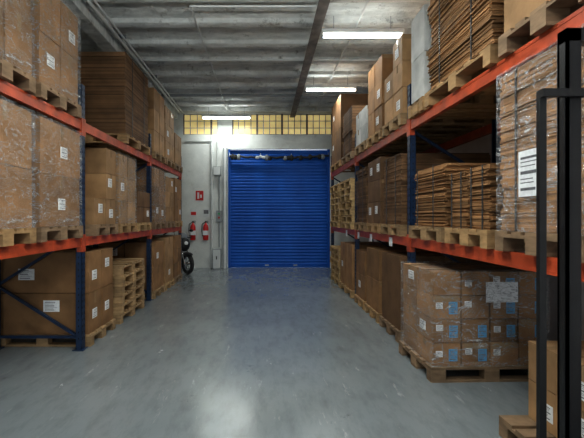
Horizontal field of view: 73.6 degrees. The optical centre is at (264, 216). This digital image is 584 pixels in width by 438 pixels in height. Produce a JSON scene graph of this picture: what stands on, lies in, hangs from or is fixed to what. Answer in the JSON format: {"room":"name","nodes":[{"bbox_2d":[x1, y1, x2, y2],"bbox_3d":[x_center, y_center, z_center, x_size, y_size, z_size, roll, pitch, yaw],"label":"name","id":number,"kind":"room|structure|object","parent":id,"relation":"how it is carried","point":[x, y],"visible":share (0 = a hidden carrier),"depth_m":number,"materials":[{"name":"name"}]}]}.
{"room":"distribution center","nodes":[
{"label":"distribution center","id":0,"kind":"room"},
{"bbox_2d":[37,111,92,247],"bbox_3d":[-4.000,-1.025,3.150,0.200,5.250,18.700,0,0,0],"label":"wall","id":1,"kind":"structure","parent":0,"point":[51,119],"depth_m":7.14,"materials":[{"name":"paint"}]},
{"bbox_2d":[78,0,429,106],"bbox_3d":[-0.325,-3.467,3.148,7.150,0.365,18.697,0,0,0],"label":"ceiling","id":2,"kind":"structure","parent":0,"point":[155,29],"depth_m":7.40,"materials":[{"name":"grey concrete"}]},
{"bbox_2d":[60,0,176,118],"bbox_3d":[-2.875,-3.180,3.100,0.250,0.200,18.200,0,0,0],"label":"concrete beam","id":3,"kind":"structure","parent":2,"relation":"attached to","point":[88,21],"depth_m":6.50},
{"bbox_2d":[85,0,182,113],"bbox_3d":[-2.585,-3.228,3.000,0.170,0.114,18.000,0,0,0],"label":"ceiling pipe","id":4,"kind":"object","parent":2,"relation":"attached to","point":[120,36],"depth_m":7.28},
{"bbox_2d":[202,107,250,118],"bbox_3d":[-1.150,-3.103,11.600,1.460,0.345,0.140,0,0,0],"label":"fluorescent light","id":5,"kind":"object","parent":2,"relation":"hanging from","point":[204,116],"visible":1,"depth_m":11.53,"materials":[{"name":"white plastic"}]},
{"bbox_2d":[133,59,377,96],"bbox_3d":[-0.325,-3.240,9.182,7.150,0.068,2.405,0,0,0],"label":"ceiling pipe","id":6,"kind":"object","parent":2,"relation":"attached to","point":[171,95],"depth_m":10.32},
{"bbox_2d":[190,0,369,111],"bbox_3d":[0.202,-3.250,3.000,2.732,0.035,18.000,0,0,0],"label":"conduit","id":7,"kind":"object","parent":2,"relation":"attached to","point":[367,1],"depth_m":6.10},
{"bbox_2d":[290,0,329,117],"bbox_3d":[0.860,-3.200,3.100,0.160,0.160,18.200,0,0,0],"label":"steel beam","id":8,"kind":"structure","parent":2,"relation":"attached to","point":[322,7],"depth_m":7.20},
{"bbox_2d":[305,76,356,91],"bbox_3d":[1.525,-3.103,9.050,1.190,0.345,0.140,0,0,0],"label":"fluorescent light","id":9,"kind":"object","parent":2,"relation":"hanging from","point":[313,87],"visible":1,"depth_m":9.00,"materials":[{"name":"white plastic"}]},
{"bbox_2d":[321,16,404,38],"bbox_3d":[1.585,-3.103,6.340,1.330,0.345,0.140,0,0,0],"label":"fluorescent light","id":10,"kind":"object","parent":2,"relation":"hanging from","point":[333,32],"visible":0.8,"depth_m":6.29,"materials":[{"name":"white plastic"}]},
{"bbox_2d":[156,113,368,267],"bbox_3d":[-0.325,-1.025,12.350,7.150,5.250,0.300,0,0,0],"label":"wall","id":11,"kind":"structure","parent":0,"point":[196,163],"depth_m":12.20,"materials":[{"name":"paint"}]},
{"bbox_2d":[188,221,195,239],"bbox_3d":[-2.259,0.420,12.095,0.226,0.600,0.204,0,0,0],"label":"fire extinguisher","id":12,"kind":"object","parent":11,"relation":"attached to","point":[193,234],"visible":0.94,"depth_m":12.02,"materials":[{"name":"red metal"}]},
{"bbox_2d":[190,209,196,215],"bbox_3d":[-2.240,-0.140,12.191,0.200,0.240,0.013,0,0,0],"label":"notice","id":13,"kind":"object","parent":11,"relation":"attached to","point":[193,212],"visible":1,"depth_m":12.19,"materials":[{"name":"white plastic"}]},
{"bbox_2d":[185,135,212,267],"bbox_3d":[-2.060,-0.480,12.157,0.880,4.140,0.080,0,0,0],"label":"conduit pipe","id":14,"kind":"object","parent":11,"relation":"attached to","point":[211,140],"visible":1,"depth_m":12.13,"materials":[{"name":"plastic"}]},
{"bbox_2d":[196,191,202,199],"bbox_3d":[-2.050,-0.670,12.190,0.240,0.300,0.014,0,0,0],"label":"fire extinguisher sign","id":15,"kind":"object","parent":11,"relation":"attached to","point":[199,194],"visible":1,"depth_m":12.19,"materials":[{"name":"red plastic"}]},
{"bbox_2d":[183,114,217,134],"bbox_3d":[-2.020,-2.910,12.285,1.100,0.660,0.090,0,0,0],"label":"window","id":16,"kind":"structure","parent":11,"relation":"in","point":[193,124],"depth_m":12.25,"materials":[{"name":"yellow glass"}]},
{"bbox_2d":[201,221,208,239],"bbox_3d":[-1.859,0.420,12.095,0.226,0.600,0.204,0,0,0],"label":"fire extinguisher","id":17,"kind":"object","parent":11,"relation":"attached to","point":[205,233],"visible":1,"depth_m":12.01,"materials":[{"name":"red metal"}]},
{"bbox_2d":[203,209,209,216],"bbox_3d":[-1.845,-0.130,12.191,0.210,0.260,0.013,0,0,0],"label":"notice","id":18,"kind":"object","parent":11,"relation":"attached to","point":[206,212],"visible":1,"depth_m":12.19,"materials":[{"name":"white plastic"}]},
{"bbox_2d":[213,137,220,175],"bbox_3d":[-1.490,-1.900,12.132,0.220,1.200,0.130,0,0,0],"label":"junction box","id":19,"kind":"object","parent":11,"relation":"attached to","point":[216,169],"visible":1,"depth_m":12.08,"materials":[{"name":"grey plastic"}]},
{"bbox_2d":[216,176,221,246],"bbox_3d":[-1.430,-0.170,12.142,0.180,2.220,0.110,0,0,0],"label":"control box","id":20,"kind":"object","parent":11,"relation":"attached to","point":[218,213],"depth_m":12.10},
{"bbox_2d":[223,148,226,267],"bbox_3d":[-1.240,-0.275,12.142,0.120,3.750,0.110,0,0,0],"label":"door frame","id":21,"kind":"structure","parent":11,"relation":"in","point":[224,149],"depth_m":12.09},
{"bbox_2d":[173,107,331,112],"bbox_3d":[-0.325,-3.370,12.109,7.150,0.220,0.178,0,0,0],"label":"trim","id":22,"kind":"structure","parent":11,"relation":"attached to","point":[184,109],"depth_m":12.02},
{"bbox_2d":[228,149,329,267],"bbox_3d":[0.440,-0.265,12.290,3.194,3.721,0.140,0,0,0],"label":"door","id":23,"kind":"structure","parent":11,"relation":"in","point":[279,209],"depth_m":12.29,"materials":[{"name":"blue paint"}]},
{"bbox_2d":[229,153,328,160],"bbox_3d":[0.440,-1.881,12.134,3.120,0.280,0.148,0,0,0],"label":"cable bundle","id":24,"kind":"object","parent":23,"relation":"attached to","point":[291,157],"visible":1,"depth_m":12.09,"materials":[{"name":"black paint"}]},
{"bbox_2d":[232,114,331,134],"bbox_3d":[0.635,-2.910,12.285,3.330,0.660,0.090,0,0,0],"label":"window","id":25,"kind":"structure","parent":11,"relation":"in","point":[259,124],"depth_m":12.25,"materials":[{"name":"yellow glass"}]},
{"bbox_2d":[0,268,528,437],"bbox_3d":[-0.325,1.675,3.150,7.550,0.150,18.700,0,0,0],"label":"floor","id":26,"kind":"structure","parent":0,"point":[223,352],"depth_m":3.90,"materials":[{"name":"paint"}]},
{"bbox_2d":[1,318,115,346],"bbox_3d":[-2.750,1.528,5.200,1.200,0.144,0.800,0,0,0],"label":"wooden pallet","id":27,"kind":"object","parent":26,"relation":"on","point":[100,332],"visible":0.38,"depth_m":4.82,"materials":[{"name":"brown wood"}]},
{"bbox_2d":[1,248,112,333],"bbox_3d":[-2.747,0.945,5.196,1.154,1.016,0.761,0,0,0],"label":"cardboard boxes","id":28,"kind":"object","parent":27,"relation":"on","point":[49,285],"visible":0.96,"depth_m":4.83,"materials":[{"name":"cardboard"}]},
{"bbox_2d":[0,78,182,350],"bbox_3d":[-2.750,0.000,6.080,1.160,3.200,8.440,0,0,0],"label":"rack","id":29,"kind":"object","parent":26,"relation":"on","point":[7,89],"visible":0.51,"depth_m":4.69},
{"bbox_2d":[0,58,35,93],"bbox_3d":[-2.750,-1.228,3.250,1.200,0.144,0.800,0,0,0],"label":"wooden pallet","id":30,"kind":"object","parent":29,"relation":"on","point":[26,82],"visible":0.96,"depth_m":3.46,"materials":[{"name":"brown wood"}]},
{"bbox_2d":[0,0,31,75],"bbox_3d":[-2.750,-2.058,3.250,1.184,1.514,0.794,0,0,0],"label":"boxes","id":31,"kind":"object","parent":30,"relation":"on","point":[15,25],"visible":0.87,"depth_m":3.40,"materials":[{"name":"cardboard"}]},
{"bbox_2d":[0,228,35,246],"bbox_3d":[-2.750,0.172,3.260,1.200,0.144,0.800,0,0,0],"label":"wooden pallet","id":32,"kind":"object","parent":29,"relation":"on","point":[11,236],"visible":1,"depth_m":3.45,"materials":[{"name":"brown wood"}]},
{"bbox_2d":[0,97,31,228],"bbox_3d":[-2.750,-0.448,3.260,1.184,1.094,0.794,0,0,0],"label":"boxes","id":33,"kind":"object","parent":32,"relation":"on","point":[15,121],"visible":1,"depth_m":3.40,"materials":[{"name":"cardboard"}]},
{"bbox_2d":[0,82,81,117],"bbox_3d":[-2.750,-1.228,4.150,1.200,0.144,0.820,0,0,0],"label":"wooden pallet","id":34,"kind":"object","parent":29,"relation":"on","point":[44,92],"visible":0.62,"depth_m":4.08,"materials":[{"name":"brown wood"}]},
{"bbox_2d":[13,0,78,103],"bbox_3d":[-2.750,-1.818,4.150,1.184,1.034,0.814,0,0,0],"label":"boxes","id":35,"kind":"object","parent":34,"relation":"on","point":[54,25],"visible":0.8,"depth_m":4.05,"materials":[{"name":"cardboard"}]},
{"bbox_2d":[29,225,82,241],"bbox_3d":[-2.750,0.172,4.170,1.200,0.144,0.860,0,0,0],"label":"wooden pallet","id":36,"kind":"object","parent":29,"relation":"on","point":[43,234],"visible":0.59,"depth_m":4.10,"materials":[{"name":"brown wood"}]},
{"bbox_2d":[28,114,80,226],"bbox_3d":[-2.750,-0.448,4.170,1.184,1.094,0.854,0,0,0],"label":"boxes","id":37,"kind":"object","parent":36,"relation":"on","point":[55,153],"visible":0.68,"depth_m":4.03,"materials":[{"name":"cardboard"}]},
{"bbox_2d":[85,224,117,235],"bbox_3d":[-2.750,0.172,5.325,1.200,0.144,0.750,0,0,0],"label":"wooden pallet","id":38,"kind":"object","parent":29,"relation":"on","point":[98,229],"visible":0.33,"depth_m":5.21,"materials":[{"name":"brown wood"}]},
{"bbox_2d":[85,148,115,224],"bbox_3d":[-2.748,-0.426,5.324,1.151,1.046,0.714,0,0,0],"label":"cardboard boxes","id":39,"kind":"object","parent":38,"relation":"on","point":[100,163],"visible":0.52,"depth_m":5.33,"materials":[{"name":"cardboard"}]},
{"bbox_2d":[85,133,149,154],"bbox_3d":[-2.750,-1.228,6.675,1.200,0.144,1.250,0,0,0],"label":"wooden pallet","id":40,"kind":"object","parent":29,"relation":"on","point":[90,142],"visible":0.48,"depth_m":6.61,"materials":[{"name":"brown wood"}]},
{"bbox_2d":[52,52,148,145],"bbox_3d":[-2.750,-1.944,6.673,1.169,1.282,1.227,0,0,0],"label":"cardboard sheets","id":41,"kind":"object","parent":40,"relation":"on","point":[116,89],"visible":0.74,"depth_m":6.08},
{"bbox_2d":[118,223,136,232],"bbox_3d":[-2.750,0.172,6.165,1.200,0.144,0.770,0,0,0],"label":"wooden pallet","id":42,"kind":"object","parent":29,"relation":"on","point":[122,227],"visible":0.23,"depth_m":6.10,"materials":[{"name":"brown wood"}]},
{"bbox_2d":[115,154,134,223],"bbox_3d":[-2.750,-0.433,6.165,1.184,1.064,0.764,0,0,0],"label":"boxes","id":43,"kind":"object","parent":42,"relation":"on","point":[125,166],"visible":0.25,"depth_m":6.06,"materials":[{"name":"cardboard"}]},
{"bbox_2d":[122,151,165,163],"bbox_3d":[-2.750,-1.228,8.035,1.200,0.144,0.830,0,0,0],"label":"wooden pallet","id":44,"kind":"object","parent":29,"relation":"on","point":[157,156],"visible":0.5,"depth_m":7.97,"materials":[{"name":"brown wood"}]},
{"bbox_2d":[112,87,164,155],"bbox_3d":[-2.750,-1.926,8.034,1.150,1.246,0.787,0,0,0],"label":"cardboard boxes","id":45,"kind":"object","parent":44,"relation":"on","point":[156,121],"visible":0.21,"depth_m":7.82},
{"bbox_2d":[137,222,151,230],"bbox_3d":[-2.750,0.172,7.000,1.200,0.144,0.760,0,0,0],"label":"wooden pallet","id":46,"kind":"object","parent":29,"relation":"on","point":[143,226],"visible":0.29,"depth_m":6.94,"materials":[{"name":"brown wood"}]},
{"bbox_2d":[135,191,149,222],"bbox_3d":[-2.748,-0.176,7.000,1.155,0.546,0.721,0,0,0],"label":"cardboard boxes","id":47,"kind":"object","parent":46,"relation":"on","point":[142,199],"visible":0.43,"depth_m":6.91,"materials":[{"name":"cardboard"}]},
{"bbox_2d":[135,158,175,168],"bbox_3d":[-2.750,-1.228,8.925,1.200,0.144,0.850,0,0,0],"label":"wooden pallet","id":48,"kind":"object","parent":29,"relation":"on","point":[170,163],"visible":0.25,"depth_m":8.90,"materials":[{"name":"brown wood"}]},
{"bbox_2d":[164,105,173,161],"bbox_3d":[-2.749,-1.876,8.925,1.150,1.146,0.811,0,0,0],"label":"cardboard boxes","id":49,"kind":"object","parent":48,"relation":"on","point":[168,115],"visible":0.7,"depth_m":8.88,"materials":[{"name":"cardboard"}]},
{"bbox_2d":[152,222,165,228],"bbox_3d":[-2.750,0.172,8.035,1.200,0.144,0.830,0,0,0],"label":"wooden pallet","id":50,"kind":"object","parent":29,"relation":"on","point":[155,225],"visible":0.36,"depth_m":7.97,"materials":[{"name":"brown wood"}]},
{"bbox_2d":[135,167,163,221],"bbox_3d":[-2.750,-0.448,8.035,1.184,1.094,0.824,0,0,0],"label":"boxes","id":51,"kind":"object","parent":50,"relation":"on","point":[157,176],"visible":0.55,"depth_m":7.71,"materials":[{"name":"cardboard"}]},
{"bbox_2d":[164,221,174,227],"bbox_3d":[-2.750,0.172,8.900,1.200,0.144,0.800,0,0,0],"label":"wooden pallet","id":52,"kind":"object","parent":29,"relation":"on","point":[169,224],"visible":0.3,"depth_m":8.85,"materials":[{"name":"brown wood"}]},
{"bbox_2d":[164,176,173,220],"bbox_3d":[-2.750,-0.401,8.900,1.151,0.996,0.760,0,0,0],"label":"cardboard boxes","id":53,"kind":"object","parent":52,"relation":"on","point":[168,182],"visible":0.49,"depth_m":8.79,"materials":[{"name":"cardboard"}]},
{"bbox_2d":[159,163,182,172],"bbox_3d":[-2.750,-1.228,9.775,1.200,0.144,0.750,0,0,0],"label":"wooden pallet","id":54,"kind":"object","parent":29,"relation":"on","point":[179,168],"visible":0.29,"depth_m":9.78,"materials":[{"name":"brown wood"}]},
{"bbox_2d":[174,133,180,165],"bbox_3d":[-2.751,-1.676,9.774,1.142,0.746,0.709,0,0,0],"label":"cardboard boxes","id":55,"kind":"object","parent":54,"relation":"on","point":[177,140],"visible":0.14,"depth_m":9.69},
{"bbox_2d":[175,221,182,226],"bbox_3d":[-2.750,0.172,9.750,1.200,0.144,0.780,0,0,0],"label":"wooden pallet","id":56,"kind":"object","parent":29,"relation":"on","point":[177,223],"visible":0.26,"depth_m":9.68,"materials":[{"name":"brown wood"}]},
{"bbox_2d":[172,178,180,220],"bbox_3d":[-2.748,-0.426,9.747,1.154,1.046,0.744,0,0,0],"label":"cardboard boxes","id":57,"kind":"object","parent":56,"relation":"on","point":[177,183],"visible":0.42,"depth_m":9.67,"materials":[{"name":"cardboard"}]},
{"bbox_2d":[113,258,144,323],"bbox_3d":[-2.739,1.165,6.368,1.228,0.869,1.133,0,0,0],"label":"wooden pallets","id":58,"kind":"object","parent":26,"relation":"on","point":[128,273],"visible":0.32,"depth_m":6.28,"materials":[{"name":"brown wood"}]},
{"bbox_2d":[145,285,164,298],"bbox_3d":[-2.750,1.528,7.980,1.200,0.144,0.800,0,0,0],"label":"wooden pallet","id":59,"kind":"object","parent":26,"relation":"on","point":[157,292],"visible":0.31,"depth_m":7.91,"materials":[{"name":"brown wood"}]},
{"bbox_2d":[98,241,163,290],"bbox_3d":[-2.747,0.980,7.976,1.156,0.946,0.759,0,0,0],"label":"cardboard boxes","id":60,"kind":"object","parent":59,"relation":"on","point":[130,249],"visible":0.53,"depth_m":7.61,"materials":[{"name":"cardboard"}]},
{"bbox_2d":[163,278,174,290],"bbox_3d":[-2.750,1.528,8.850,1.200,0.144,0.800,0,0,0],"label":"wooden pallet","id":61,"kind":"object","parent":26,"relation":"on","point":[168,284],"visible":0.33,"depth_m":8.78,"materials":[{"name":"brown wood"}]},
{"bbox_2d":[119,236,172,283],"bbox_3d":[-2.748,0.955,8.849,1.155,0.996,0.761,0,0,0],"label":"cardboard boxes","id":62,"kind":"object","parent":61,"relation":"on","point":[168,240],"visible":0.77,"depth_m":8.69,"materials":[{"name":"cardboard"}]},
{"bbox_2d":[174,273,181,283],"bbox_3d":[-2.750,1.528,9.720,1.200,0.144,0.800,0,0,0],"label":"wooden pallet","id":63,"kind":"object","parent":26,"relation":"on","point":[178,277],"visible":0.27,"depth_m":9.67,"materials":[{"name":"brown wood"}]},
{"bbox_2d":[152,235,180,277],"bbox_3d":[-2.749,0.955,9.718,1.151,0.996,0.763,0,0,0],"label":"cardboard boxes","id":64,"kind":"object","parent":63,"relation":"on","point":[176,238],"visible":0.27,"depth_m":9.65,"materials":[{"name":"cardboard"}]},
{"bbox_2d":[174,229,193,273],"bbox_3d":[-2.590,0.976,11.260,1.735,1.248,0.680,0,0,33],"label":"motorcycle","id":65,"kind":"object","parent":26,"relation":"on","point":[185,242],"visible":0.48,"depth_m":10.88,"materials":[{"name":"metal"}]},
{"bbox_2d":[213,249,220,268],"bbox_3d":[-1.480,1.290,12.000,0.240,0.620,0.200,0,0,0],"label":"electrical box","id":66,"kind":"object","parent":26,"relation":"on","point":[216,252],"visible":1,"depth_m":11.91,"materials":[{"name":"grey plastic"}]},
{"bbox_2d":[330,245,340,285],"bbox_3d":[2.296,1.165,9.509,1.241,0.869,1.135,0,0,0],"label":"wooden pallets","id":67,"kind":"object","parent":26,"relation":"on","point":[335,258],"visible":0.29,"depth_m":9.43,"materials":[{"name":"brown wood"}]},
{"bbox_2d":[339,281,354,297],"bbox_3d":[2.290,1.528,8.255,1.200,0.144,1.190,0,0,0],"label":"wooden pallet","id":68,"kind":"object","parent":26,"relation":"on","point":[341,285],"visible":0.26,"depth_m":8.19,"materials":[{"name":"brown wood"}]},
{"bbox_2d":[341,242,406,290],"bbox_3d":[2.285,1.005,8.255,1.150,0.896,1.138,0,0,0],"label":"cardboard boxes","id":69,"kind":"object","parent":68,"relation":"on","point":[347,248],"visible":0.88,"depth_m":8.01,"materials":[{"name":"cardboard"}]},
{"bbox_2d":[354,294,366,309],"bbox_3d":[2.290,1.528,7.020,1.200,0.144,0.680,0,0,0],"label":"wooden pallet","id":70,"kind":"object","parent":26,"relation":"on","point":[357,299],"visible":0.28,"depth_m":6.96,"materials":[{"name":"brown wood"}]},
{"bbox_2d":[356,249,366,300],"bbox_3d":[2.286,1.030,7.017,1.145,0.846,0.645,0,0,0],"label":"cardboard boxes","id":71,"kind":"object","parent":70,"relation":"on","point":[361,254],"visible":0.28,"depth_m":6.93,"materials":[{"name":"cardboard"}]},
{"bbox_2d":[365,303,381,322],"bbox_3d":[2.290,1.528,6.225,1.200,0.144,0.750,0,0,0],"label":"wooden pallet","id":72,"kind":"object","parent":26,"relation":"on","point":[368,309],"visible":0.23,"depth_m":6.16,"materials":[{"name":"brown wood"}]},
{"bbox_2d":[367,247,433,312],"bbox_3d":[2.289,0.980,6.221,1.151,0.946,0.709,0,0,0],"label":"cardboard boxes","id":73,"kind":"object","parent":72,"relation":"on","point":[374,254],"visible":0.15,"depth_m":6.09,"materials":[{"name":"cardboard"}]},
{"bbox_2d":[379,316,403,342],"bbox_3d":[2.290,1.528,5.350,1.200,0.144,0.800,0,0,0],"label":"wooden pallet","id":74,"kind":"object","parent":26,"relation":"on","point":[391,329],"visible":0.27,"depth_m":5.28,"materials":[{"name":"brown wood"}]},
{"bbox_2d":[382,252,487,330],"bbox_3d":[2.289,0.980,5.349,1.138,0.946,0.750,0,0,0],"label":"cardboard boxes","id":75,"kind":"object","parent":74,"relation":"on","point":[392,262],"visible":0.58,"depth_m":5.14},
{"bbox_2d":[330,6,583,299],"bbox_3d":[2.290,0.000,6.080,1.160,3.200,8.440,0,0,0],"label":"rack","id":76,"kind":"object","parent":26,"relation":"on","point":[545,41],"visible":0.43,"depth_m":4.05,"materials":[{"name":"metal"}]},
{"bbox_2d":[330,184,340,227],"bbox_3d":[2.290,-0.263,9.506,1.235,1.014,1.128,0,0,0],"label":"wooden pallets","id":77,"kind":"object","parent":76,"relation":"on","point":[335,202],"visible":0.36,"depth_m":9.45,"materials":[{"name":"brown wood"}]},
{"bbox_2d":[339,178,354,228],"bbox_3d":[2.288,-0.263,8.199,1.244,1.014,1.135,0,0,0],"label":"wooden pallets","id":78,"kind":"object","parent":76,"relation":"on","point":[347,187],"visible":0.29,"depth_m":8.13,"materials":[{"name":"brown wood"}]},
{"bbox_2d":[330,160,367,171],"bbox_3d":[2.290,-1.228,9.425,1.200,0.144,1.250,0,0,0],"label":"wooden pallet","id":79,"kind":"object","parent":76,"relation":"on","point":[337,164],"visible":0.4,"depth_m":9.46,"materials":[{"name":"brown wood"}]},
{"bbox_2d":[332,94,367,164],"bbox_3d":[2.288,-2.051,9.423,1.154,1.496,1.209,0,0,0],"label":"cardboard boxes","id":80,"kind":"object","parent":79,"relation":"on","point":[344,102],"visible":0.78,"depth_m":8.87,"materials":[{"name":"cardboard"}]},
{"bbox_2d":[354,222,365,230],"bbox_3d":[2.290,0.172,6.980,1.200,0.144,0.760,0,0,0],"label":"wooden pallet","id":81,"kind":"object","parent":76,"relation":"on","point":[360,226],"visible":0.27,"depth_m":6.96,"materials":[{"name":"brown wood"}]},
{"bbox_2d":[356,167,367,222],"bbox_3d":[2.292,-0.383,6.980,1.172,0.960,0.745,0,0,0],"label":"cardboard sheets","id":82,"kind":"object","parent":81,"relation":"on","point":[362,174],"visible":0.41,"depth_m":6.88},
{"bbox_2d":[341,151,398,164],"bbox_3d":[2.290,-1.228,8.130,1.200,0.144,0.940,0,0,0],"label":"wooden pallet","id":83,"kind":"object","parent":76,"relation":"on","point":[350,155],"visible":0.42,"depth_m":8.06,"materials":[{"name":"brown wood"}]},
{"bbox_2d":[342,105,406,156],"bbox_3d":[2.290,-1.758,8.123,1.176,0.910,0.916,0,0,0],"label":"cardboard boxes","id":84,"kind":"object","parent":83,"relation":"on","point":[349,119],"visible":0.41,"depth_m":7.83},
{"bbox_2d":[366,223,380,232],"bbox_3d":[2.290,0.172,6.140,1.200,0.144,0.760,0,0,0],"label":"wooden pallet","id":85,"kind":"object","parent":76,"relation":"on","point":[370,227],"visible":0.28,"depth_m":6.07,"materials":[{"name":"brown wood"}]},
{"bbox_2d":[368,157,390,223],"bbox_3d":[2.287,-0.401,6.139,1.156,0.996,0.720,0,0,0],"label":"cardboard boxes","id":86,"kind":"object","parent":85,"relation":"on","point":[376,168],"visible":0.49,"depth_m":5.99,"materials":[{"name":"cardboard"}]},
{"bbox_2d":[354,140,429,155],"bbox_3d":[2.290,-1.228,6.970,1.200,0.144,0.780,0,0,0],"label":"wooden pallet","id":87,"kind":"object","parent":76,"relation":"on","point":[360,148],"visible":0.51,"depth_m":6.90,"materials":[{"name":"brown wood"}]},
{"bbox_2d":[356,105,367,146],"bbox_3d":[2.290,-1.601,6.969,1.151,0.596,0.738,0,0,0],"label":"cardboard boxes","id":88,"kind":"object","parent":87,"relation":"on","point":[362,117],"visible":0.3,"depth_m":6.86},
{"bbox_2d":[381,224,406,235],"bbox_3d":[2.290,0.172,5.290,1.200,0.144,0.780,0,0,0],"label":"wooden pallet","id":89,"kind":"object","parent":76,"relation":"on","point":[390,229],"visible":0.35,"depth_m":5.22,"materials":[{"name":"brown wood"}]},
{"bbox_2d":[383,153,490,224],"bbox_3d":[2.290,-0.359,5.291,1.168,0.913,0.765,0,0,0],"label":"cardboard sheets","id":90,"kind":"object","parent":89,"relation":"on","point":[395,178],"visible":0.45,"depth_m":4.95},
{"bbox_2d":[366,128,456,147],"bbox_3d":[2.290,-1.228,6.100,1.200,0.144,0.800,0,0,0],"label":"wooden pallet","id":91,"kind":"object","parent":76,"relation":"on","point":[376,137],"visible":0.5,"depth_m":6.04,"materials":[{"name":"brown wood"}]},
{"bbox_2d":[368,54,392,136],"bbox_3d":[2.288,-1.851,6.098,1.156,1.096,0.764,0,0,0],"label":"cardboard boxes","id":92,"kind":"object","parent":91,"relation":"on","point":[383,67],"visible":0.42,"depth_m":5.93,"materials":[{"name":"cardboard"}]},
{"bbox_2d":[409,225,452,241],"bbox_3d":[2.290,0.172,4.160,1.200,0.144,0.840,0,0,0],"label":"wooden pallet","id":93,"kind":"object","parent":76,"relation":"on","point":[436,233],"visible":0.27,"depth_m":4.09,"materials":[{"name":"brown wood"}]},
{"bbox_2d":[414,163,499,226],"bbox_3d":[2.288,-0.218,4.157,1.164,0.630,0.801,0,0,0],"label":"cardboard sheets","id":94,"kind":"object","parent":93,"relation":"on","point":[433,197],"visible":0.41,"depth_m":3.96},
{"bbox_2d":[382,113,491,136],"bbox_3d":[2.290,-1.228,5.235,1.200,0.144,0.770,0,0,0],"label":"wooden pallet","id":95,"kind":"object","parent":76,"relation":"on","point":[461,127],"visible":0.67,"depth_m":5.16,"materials":[{"name":"brown wood"}]},
{"bbox_2d":[384,34,410,124],"bbox_3d":[2.289,-1.801,5.234,1.149,0.996,0.734,0,0,0],"label":"cardboard boxes","id":96,"kind":"object","parent":95,"relation":"on","point":[396,83],"visible":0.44,"depth_m":5.01,"materials":[{"name":"cardboard"}]},
{"bbox_2d":[408,96,500,118],"bbox_3d":[2.290,-1.228,4.390,1.200,0.144,0.420,0,0,0],"label":"wooden pallet","id":97,"kind":"object","parent":76,"relation":"on","point":[415,109],"visible":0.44,"depth_m":4.34,"materials":[{"name":"brown wood"}]},
{"bbox_2d":[411,4,431,103],"bbox_3d":[2.293,-1.801,4.388,1.144,0.996,0.385,0,0,0],"label":"cardboard boxes","id":98,"kind":"object","parent":97,"relation":"on","point":[421,31],"visible":0.09,"depth_m":4.31,"materials":[{"name":"cardboard"}]},
{"bbox_2d":[425,44,503,107],"bbox_3d":[2.290,-1.228,3.520,1.200,0.144,1.200,0,0,0],"label":"wooden pallet","id":99,"kind":"object","parent":76,"relation":"on","point":[488,57],"visible":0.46,"depth_m":3.52,"materials":[{"name":"brown wood"}]},
{"bbox_2d":[427,0,529,89],"bbox_3d":[2.287,-1.983,3.514,1.186,1.361,1.194,0,0,0],"label":"cardboard sheets","id":100,"kind":"object","parent":99,"relation":"on","point":[461,29],"visible":0.44,"depth_m":3.47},
{"bbox_2d":[445,228,524,248],"bbox_3d":[2.290,0.172,3.310,1.200,0.144,0.700,0,0,0],"label":"wooden pallet","id":101,"kind":"object","parent":76,"relation":"on","point":[484,238],"visible":0.43,"depth_m":3.24,"materials":[{"name":"brown wood"}]},
{"bbox_2d":[449,164,504,229],"bbox_3d":[2.289,-0.158,3.306,1.165,0.510,0.695,0,0,0],"label":"cardboard sheets","id":102,"kind":"object","parent":101,"relation":"on","point":[477,203],"visible":0.48,"depth_m":3.17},
{"bbox_2d":[495,231,583,262],"bbox_3d":[2.290,0.172,2.460,1.200,0.144,0.800,0,0,0],"label":"wooden pallet","id":103,"kind":"object","parent":76,"relation":"on","point":[504,240],"visible":0.61,"depth_m":2.54,"materials":[{"name":"brown wood"}]},
{"bbox_2d":[496,45,583,234],"bbox_3d":[2.288,-0.467,2.460,1.189,1.132,0.794,0,0,0],"label":"cardboard sheets","id":104,"kind":"object","parent":103,"relation":"on","point":[520,86],"visible":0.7,"depth_m":2.55,"materials":[{"name":"brown"}]},
{"bbox_2d":[498,0,583,57],"bbox_3d":[2.290,-1.228,2.410,1.200,0.144,0.820,0,0,0],"label":"wooden pallet","id":105,"kind":"object","parent":76,"relation":"on","point":[548,14],"visible":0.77,"depth_m":2.44,"materials":[{"name":"brown wood"}]},
{"bbox_2d":[504,0,550,32],"bbox_3d":[2.288,-1.611,2.413,1.147,0.616,0.772,0,0,0],"label":"cardboard boxes","id":106,"kind":"object","parent":105,"relation":"on","point":[515,11],"visible":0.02,"depth_m":2.66,"materials":[{"name":"cardboard"}]},
{"bbox_2d":[399,340,528,382],"bbox_3d":[2.190,1.528,4.190,1.200,0.144,0.840,0,0,-2],"label":"wooden pallet","id":107,"kind":"object","parent":26,"relation":"on","point":[487,373],"visible":0.41,"depth_m":3.78,"materials":[{"name":"brown wood"}]},
{"bbox_2d":[403,263,535,365],"bbox_3d":[2.190,0.988,4.190,1.164,0.934,0.804,0,0,-2],"label":"boxes","id":108,"kind":"object","parent":107,"relation":"on","point":[455,314],"visible":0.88,"depth_m":3.81,"materials":[{"name":"cardboard"}]},
{"bbox_2d":[499,415,555,437],"bbox_3d":[2.320,1.528,2.460,1.200,0.144,0.800,0,0,0],"label":"wooden pallet","id":109,"kind":"object","parent":26,"relation":"on","point":[510,426],"visible":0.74,"depth_m":2.76,"materials":[{"name":"brown wood"}]},
{"bbox_2d":[528,341,583,437],"bbox_3d":[2.396,1.175,2.500,0.970,0.556,0.670,0,0,0],"label":"cardboard boxes","id":110,"kind":"object","parent":109,"relation":"on","point":[551,345],"visible":0.47,"depth_m":2.62,"materials":[{"name":"cardboard"}]},
{"bbox_2d":[536,28,583,437],"bbox_3d":[1.365,0.434,1.239,0.610,2.328,1.622,0,0,0],"label":"forklift","id":111,"kind":"object","parent":26,"relation":"on","point":[568,92],"visible":1,"depth_m":1.50,"materials":[{"name":"black paint"}]},
{"bbox_2d":[369,126,583,340],"bbox_3d":[3.350,-1.025,3.150,0.200,5.250,18.700,0,0,0],"label":"wall","id":112,"kind":"structure","parent":0,"point":[483,144],"depth_m":4.44,"materials":[{"name":"paint"}]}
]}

